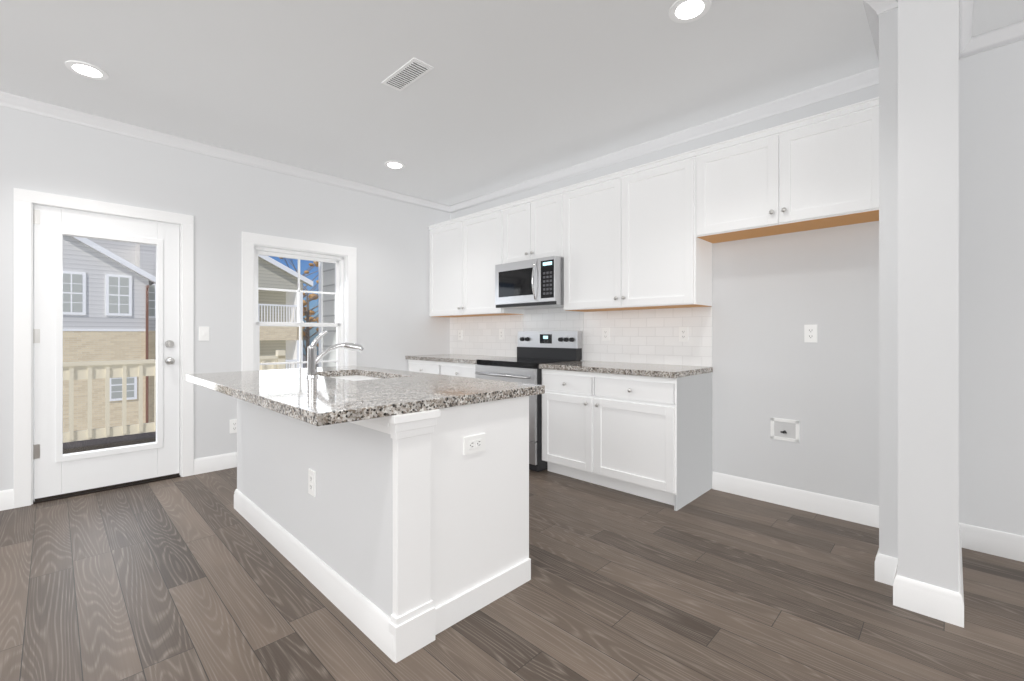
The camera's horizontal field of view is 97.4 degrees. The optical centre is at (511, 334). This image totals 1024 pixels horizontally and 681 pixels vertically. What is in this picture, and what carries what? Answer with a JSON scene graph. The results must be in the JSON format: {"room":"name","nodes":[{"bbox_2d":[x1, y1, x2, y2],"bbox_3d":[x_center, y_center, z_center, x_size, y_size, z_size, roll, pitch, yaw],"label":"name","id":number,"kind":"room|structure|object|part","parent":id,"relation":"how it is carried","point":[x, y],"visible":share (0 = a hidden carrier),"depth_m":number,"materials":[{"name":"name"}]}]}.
{"room":"kitchen","nodes":[
{"label":"kitchen","id":0,"kind":"room"},
{"bbox_2d":[0,106,449,490],"bbox_3d":[-3.081,-0.210,3.374,0.160,2.743,6.760,0,0,44],"label":"wall","id":1,"kind":"structure","parent":0,"point":[225,203],"depth_m":3.85,"materials":[{"name":"paint"}]},
{"bbox_2d":[0,489,13,510],"bbox_3d":[-4.344,1.097,1.959,0.015,0.128,2.912,0,0,44],"label":"baseboard","id":2,"kind":"structure","parent":1,"relation":"attached to","point":[6,496],"depth_m":2.97,"materials":[{"name":"white wood"}]},
{"bbox_2d":[14,188,193,507],"bbox_3d":[-3.033,0.093,3.410,0.178,2.136,0.995,0,0,44],"label":"door frame","id":3,"kind":"structure","parent":1,"relation":"attached to","point":[25,201],"depth_m":3.07,"materials":[{"name":"white wood"}]},
{"bbox_2d":[34,205,179,500],"bbox_3d":[-3.008,0.130,3.388,0.068,2.038,0.813,0,0,44],"label":"door","id":4,"kind":"structure","parent":1,"relation":"in","point":[57,471],"depth_m":3.28,"materials":[{"name":"paint"}]},
{"bbox_2d":[33,209,174,459],"bbox_3d":[-2.989,0.004,3.338,0.105,1.720,0.788,0,0,44],"label":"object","id":5,"kind":"structure","parent":4,"relation":"attached to","point":[111,344],"depth_m":3.30,"materials":[{"name":"clear glass"}]},
{"bbox_3d":[-2.980,0.001,3.329,0.080,1.713,0.788,0,0,44],"label":"door exterior hardware","id":6,"kind":"part","parent":5,"relation":"part of","materials":[{"name":"white wood"}]},
{"bbox_2d":[33,473,180,503],"bbox_3d":[-3.037,1.146,3.417,0.158,0.030,0.821,0,0,44],"label":"threshold","id":7,"kind":"object","parent":1,"relation":"attached to","point":[93,490],"visible":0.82,"depth_m":3.33,"materials":[{"name":"brown metal"}]},
{"bbox_2d":[199,327,208,340],"bbox_3d":[-2.576,-0.004,3.764,0.015,0.116,0.072,0,0,44],"label":"light switch","id":8,"kind":"object","parent":1,"relation":"attached to","point":[203,333],"visible":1,"depth_m":3.76,"materials":[{"name":"plastic"}]},
{"bbox_2d":[194,452,236,474],"bbox_3d":[-1.926,1.097,4.427,0.015,0.128,2.008,0,0,44],"label":"baseboard","id":9,"kind":"structure","parent":1,"relation":"attached to","point":[223,461],"depth_m":3.82,"materials":[{"name":"white wood"}]},
{"bbox_2d":[0,91,451,213],"bbox_3d":[-3.039,-1.544,3.263,0.055,0.076,6.540,0,0,44],"label":"crown molding","id":10,"kind":"structure","parent":1,"relation":"attached to","point":[8,100],"depth_m":3.68,"materials":[{"name":"paint"}]},
{"bbox_2d":[230,419,236,432],"bbox_3d":[-2.423,0.803,3.926,0.008,0.116,0.072,0,0,44],"label":"outlet","id":11,"kind":"object","parent":1,"relation":"attached to","point":[233,426],"visible":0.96,"depth_m":3.92,"materials":[{"name":"plastic"}]},
{"bbox_2d":[242,232,356,370],"bbox_3d":[-2.052,-0.043,4.385,0.195,1.723,1.105,0,0,44],"label":"window","id":12,"kind":"structure","parent":1,"relation":"in","point":[338,262],"depth_m":4.38,"materials":[{"name":"clear glass"}]},
{"bbox_2d":[0,431,1023,680],"bbox_3d":[-0.937,1.221,1.161,10.720,0.120,6.920,0,0,44],"label":"floor","id":13,"kind":"structure","parent":0,"point":[196,577],"depth_m":1.93,"materials":[{"name":"brown wood"}]},
{"bbox_2d":[234,373,544,662],"bbox_3d":[-0.857,0.724,2.566,2.038,0.874,0.801,0,0,44],"label":"kitchen island","id":14,"kind":"object","parent":13,"relation":"on","point":[402,534],"depth_m":1.87,"materials":[{"name":"paint"}]},
{"bbox_2d":[308,469,315,496],"bbox_3d":[-0.946,0.701,2.124,0.072,0.116,0.008,0,0,44],"label":"outlet","id":15,"kind":"object","parent":14,"relation":"attached to","point":[312,482],"visible":1,"depth_m":2.11,"materials":[{"name":"plastic"}]},
{"bbox_3d":[-1.093,1.097,2.343,2.014,0.128,0.130,0,0,44],"label":"baseboard","id":16,"kind":"part","parent":14,"relation":"part of","materials":[{"name":"white wood"}]},
{"bbox_2d":[186,369,457,428],"bbox_3d":[-1.120,0.267,2.279,1.975,0.040,0.540,0,0,44],"label":"island countertop","id":17,"kind":"structure","parent":14,"relation":"on","point":[318,401],"depth_m":1.84,"materials":[{"name":"grey stone"}]},
{"bbox_2d":[306,330,363,377],"bbox_3d":[-1.030,0.111,2.626,0.318,0.272,0.066,0,0,-23],"label":"faucet","id":18,"kind":"object","parent":17,"relation":"on","point":[313,359],"visible":1,"depth_m":2.58,"materials":[{"name":"silver metal"}]},
{"bbox_2d":[464,433,485,454],"bbox_3d":[-0.155,0.461,1.887,0.008,0.072,0.116,0,0,44],"label":"outlet","id":19,"kind":"object","parent":14,"relation":"attached to","point":[474,443],"visible":1,"depth_m":1.88,"materials":[{"name":"plastic"}]},
{"bbox_2d":[408,359,476,377],"bbox_3d":[-0.542,0.724,4.952,1.254,0.874,0.628,0,0,44],"label":"base cabinet","id":20,"kind":"object","parent":13,"relation":"on","point":[451,369],"visible":0.23,"depth_m":4.67,"materials":[{"name":"white wood"}]},
{"bbox_2d":[405,354,513,363],"bbox_3d":[-0.549,0.267,4.946,1.254,0.040,0.646,0,0,44],"label":"countertop","id":21,"kind":"structure","parent":20,"relation":"on","point":[460,358],"depth_m":4.76,"materials":[{"name":"stone"}]},
{"bbox_2d":[475,331,581,471],"bbox_3d":[0.130,0.566,4.194,0.760,1.190,0.714,0,0,44],"label":"range","id":22,"kind":"object","parent":13,"relation":"on","point":[535,349],"visible":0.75,"depth_m":4.09,"materials":[{"name":"silver metal"}]},
{"bbox_3d":[-0.097,0.647,3.962,0.660,0.594,0.065,0,0,44],"label":"handle","id":23,"kind":"part","parent":22,"relation":"part of","materials":[{"name":"silver metal"}]},
{"bbox_2d":[542,369,711,510],"bbox_3d":[0.858,0.724,3.555,1.166,0.874,0.665,0,0,44],"label":"base cabinet","id":24,"kind":"object","parent":13,"relation":"on","point":[648,437],"visible":1,"depth_m":3.23,"materials":[{"name":"white wood"}]},
{"bbox_2d":[539,361,712,377],"bbox_3d":[0.866,0.267,3.559,1.172,0.040,0.646,0,0,44],"label":"countertop","id":25,"kind":"structure","parent":24,"relation":"on","point":[660,370],"depth_m":3.33,"materials":[{"name":"stone"}]},
{"bbox_2d":[0,0,1023,205],"bbox_3d":[-0.151,-1.642,0.392,8.520,0.120,6.920,0,0,44],"label":"ceiling","id":26,"kind":"structure","parent":0,"point":[501,94],"depth_m":2.70,"materials":[{"name":"paint"}]},
{"bbox_2d":[65,60,108,79],"bbox_3d":[-2.544,-1.578,2.693,0.194,0.008,0.194,0,0,44],"label":"recessed light","id":27,"kind":"object","parent":26,"relation":"in","point":[85,69],"visible":1,"depth_m":2.69,"materials":[{"name":"white plastic"}]},
{"bbox_2d":[384,161,404,168],"bbox_3d":[-1.095,-1.578,4.200,0.194,0.008,0.194,0,0,44],"label":"recessed light","id":28,"kind":"object","parent":26,"relation":"in","point":[394,165],"visible":1,"depth_m":4.19,"materials":[{"name":"white plastic"}]},
{"bbox_2d":[382,57,433,90],"bbox_3d":[-0.642,-1.577,2.745,0.365,0.010,0.135,0,0,44],"label":"ceiling vent","id":29,"kind":"object","parent":26,"relation":"in","point":[411,71],"visible":1,"depth_m":2.73,"materials":[{"name":"white metal"}]},
{"bbox_2d":[669,0,710,22],"bbox_3d":[0.863,-1.578,2.184,0.194,0.008,0.194,0,0,44],"label":"recessed light","id":30,"kind":"object","parent":26,"relation":"in","point":[684,11],"visible":1,"depth_m":2.19,"materials":[{"name":"white plastic"}]},
{"bbox_2d":[450,40,1023,535],"bbox_3d":[2.214,-0.210,2.806,8.200,2.743,0.160,0,0,44],"label":"wall","id":31,"kind":"structure","parent":0,"point":[772,296],"depth_m":2.79,"materials":[{"name":"paint"}]},
{"bbox_2d":[428,205,523,316],"bbox_3d":[-0.435,-0.752,5.060,1.256,1.080,0.323,0,0,44],"label":"upper cabinet","id":32,"kind":"object","parent":31,"relation":"attached to","point":[465,254],"depth_m":4.91,"materials":[{"name":"white wood"}]},
{"bbox_2d":[502,188,563,263],"bbox_3d":[0.273,-0.986,4.340,0.760,0.610,0.360,0,0,44],"label":"upper cabinet","id":33,"kind":"object","parent":31,"relation":"attached to","point":[533,227],"visible":0.71,"depth_m":4.20,"materials":[{"name":"white wood"}]},
{"bbox_2d":[495,256,563,309],"bbox_3d":[0.233,-0.470,4.299,0.756,0.422,0.476,0,0,44],"label":"microwave","id":34,"kind":"object","parent":33,"relation":"attached to","point":[537,283],"visible":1,"depth_m":4.11,"materials":[{"name":"silver metal"}]},
{"bbox_3d":[0.196,-0.485,4.039,0.017,0.348,0.053,0,0,44],"label":"microwave handle","id":35,"kind":"part","parent":34,"relation":"part of","materials":[{"name":"silver metal"}]},
{"bbox_2d":[450,307,711,366],"bbox_3d":[0.366,-0.004,4.497,3.188,0.502,0.007,0,0,44],"label":"tile backsplash","id":36,"kind":"structure","parent":31,"relation":"attached to","point":[649,336],"depth_m":3.97,"materials":[{"name":"white tile"}]},
{"bbox_2d":[458,330,461,339],"bbox_3d":[-0.630,0.011,5.462,0.072,0.116,0.008,0,0,44],"label":"outlet","id":37,"kind":"object","parent":36,"relation":"attached to","point":[459,334],"visible":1,"depth_m":5.46,"materials":[{"name":"plastic"}]},
{"bbox_2d":[499,329,503,339],"bbox_3d":[-0.115,0.001,4.958,0.072,0.116,0.008,0,0,44],"label":"outlet","id":38,"kind":"object","parent":36,"relation":"attached to","point":[501,334],"visible":1,"depth_m":4.95,"materials":[{"name":"plastic"}]},
{"bbox_2d":[602,328,608,340],"bbox_3d":[0.838,0.001,4.024,0.072,0.116,0.008,0,0,44],"label":"outlet","id":39,"kind":"object","parent":36,"relation":"attached to","point":[605,334],"visible":1,"depth_m":4.02,"materials":[{"name":"plastic"}]},
{"bbox_2d":[679,327,687,341],"bbox_3d":[1.345,0.001,3.527,0.072,0.116,0.008,0,0,44],"label":"outlet","id":40,"kind":"object","parent":36,"relation":"attached to","point":[683,334],"visible":1,"depth_m":3.52,"materials":[{"name":"plastic"}]},
{"bbox_2d":[562,150,711,311],"bbox_3d":[0.964,-0.750,3.664,1.168,1.083,0.360,0,0,44],"label":"upper cabinet","id":41,"kind":"object","parent":31,"relation":"attached to","point":[632,241],"visible":0.98,"depth_m":3.47,"materials":[{"name":"white wood"}]},
{"bbox_2d":[448,67,878,212],"bbox_3d":[0.748,-1.544,4.093,4.165,0.076,0.055,0,0,44],"label":"crown molding","id":42,"kind":"structure","parent":31,"relation":"attached to","point":[870,77],"depth_m":3.42,"materials":[{"name":"paint"}]},
{"bbox_2d":[771,418,798,442],"bbox_3d":[1.839,0.648,3.038,0.170,0.145,0.034,0,0,44],"label":"outlet box","id":43,"kind":"object","parent":31,"relation":"attached to","point":[785,429],"visible":1,"depth_m":3.04,"materials":[{"name":"plastic"}]},
{"bbox_2d":[694,97,878,242],"bbox_3d":[1.754,-0.986,2.890,1.041,0.610,0.360,0,0,44],"label":"upper cabinet","id":44,"kind":"object","parent":31,"relation":"attached to","point":[818,171],"visible":0.88,"depth_m":2.75,"materials":[{"name":"white wood"}]},
{"bbox_2d":[712,472,878,526],"bbox_3d":[1.878,1.097,3.013,1.040,0.128,0.015,0,0,44],"label":"baseboard","id":45,"kind":"structure","parent":31,"relation":"attached to","point":[840,508],"depth_m":2.98,"materials":[{"name":"white wood"}]},
{"bbox_2d":[804,325,816,341],"bbox_3d":[1.955,-0.004,2.942,0.072,0.116,0.008,0,0,44],"label":"outlet","id":46,"kind":"object","parent":31,"relation":"attached to","point":[810,333],"visible":1,"depth_m":2.94,"materials":[{"name":"plastic"}]},
{"bbox_2d":[964,20,1023,57],"bbox_3d":[3.725,-1.544,1.176,3.640,0.076,0.055,0,0,44],"label":"crown molding","id":47,"kind":"structure","parent":31,"relation":"attached to","point":[1014,32],"depth_m":2.34,"materials":[{"name":"paint"}]},
{"bbox_2d":[968,525,1023,561],"bbox_3d":[3.749,1.097,1.179,3.670,0.128,0.015,0,0,44],"label":"baseboard","id":48,"kind":"structure","parent":31,"relation":"attached to","point":[989,541],"depth_m":2.36,"materials":[{"name":"white wood"}]},
{"bbox_2d":[879,0,958,591],"bbox_3d":[2.020,-0.210,2.226,0.265,2.743,0.940,0,0,44],"label":"column","id":49,"kind":"structure","parent":0,"point":[919,289],"depth_m":1.88,"materials":[{"name":"paint"}]},
{"bbox_2d":[875,524,891,583],"bbox_3d":[1.973,1.097,2.374,0.020,0.128,0.735,0,0,44],"label":"baseboard","id":50,"kind":"structure","parent":49,"relation":"attached to","point":[883,563],"depth_m":2.10,"materials":[{"name":"white wood"}]},
{"bbox_2d":[952,523,967,627],"bbox_3d":[2.104,1.097,2.112,0.015,0.128,0.925,0,0,44],"label":"baseboard","id":51,"kind":"structure","parent":49,"relation":"attached to","point":[957,597],"depth_m":1.81,"materials":[{"name":"white wood"}]},
{"bbox_2d":[959,0,979,58],"bbox_3d":[2.094,-1.544,2.073,0.055,0.076,0.935,0,0,44],"label":"crown molding","id":52,"kind":"structure","parent":49,"relation":"attached to","point":[970,44],"depth_m":2.29,"materials":[{"name":"paint"}]},
{"label":"outside","id":53,"kind":"structure","parent":0,"visible":0},
{"bbox_2d":[63,437,155,453],"bbox_3d":[-4.250,1.181,3.554,1.758,0.040,5.180,0,0,44],"label":"floor","id":54,"kind":"structure","parent":53,"point":[147,439],"depth_m":4.69,"materials":[{"name":"wood"}]},
{"bbox_2d":[63,350,285,442],"bbox_3d":[-4.835,0.686,4.127,0.090,0.950,5.180,0,0,44],"label":"deck railing","id":55,"kind":"object","parent":54,"relation":"on","point":[127,369],"depth_m":4.73,"materials":[{"name":"beige wood"}]},
{"bbox_2d":[303,355,318,367],"bbox_3d":[-33.631,4.411,37.808,88.000,0.100,120.000,0,0,44],"label":"ground","id":56,"kind":"structure","parent":53,"point":[304,365],"depth_m":65.70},
{"bbox_2d":[63,236,155,431],"bbox_3d":[-22.247,-1.989,16.333,10.320,12.700,17.950,0,0,44],"label":"building","id":57,"kind":"structure","parent":56,"relation":"on","point":[104,256],"depth_m":16.77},
{"bbox_2d":[258,255,312,368],"bbox_3d":[-16.997,0.066,25.958,12.350,8.591,5.950,0,0,44],"label":"building","id":58,"kind":"structure","parent":56,"relation":"on","point":[270,339],"depth_m":23.45,"materials":[{"name":"beige"}]},
{"bbox_2d":[279,257,318,367],"bbox_3d":[-14.114,-1.638,31.416,11.782,11.998,8.743,0,0,44],"label":"trees","id":59,"kind":"object","parent":56,"relation":"on","point":[307,312],"depth_m":28.88,"materials":[{"name":"brown plant"}]},
{"bbox_2d":[319,262,335,366],"bbox_3d":[-1.416,-0.239,5.596,0.568,9.200,1.735,0,0,44],"label":"wall","id":60,"kind":"structure","parent":53,"point":[327,310],"depth_m":5.05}
]}

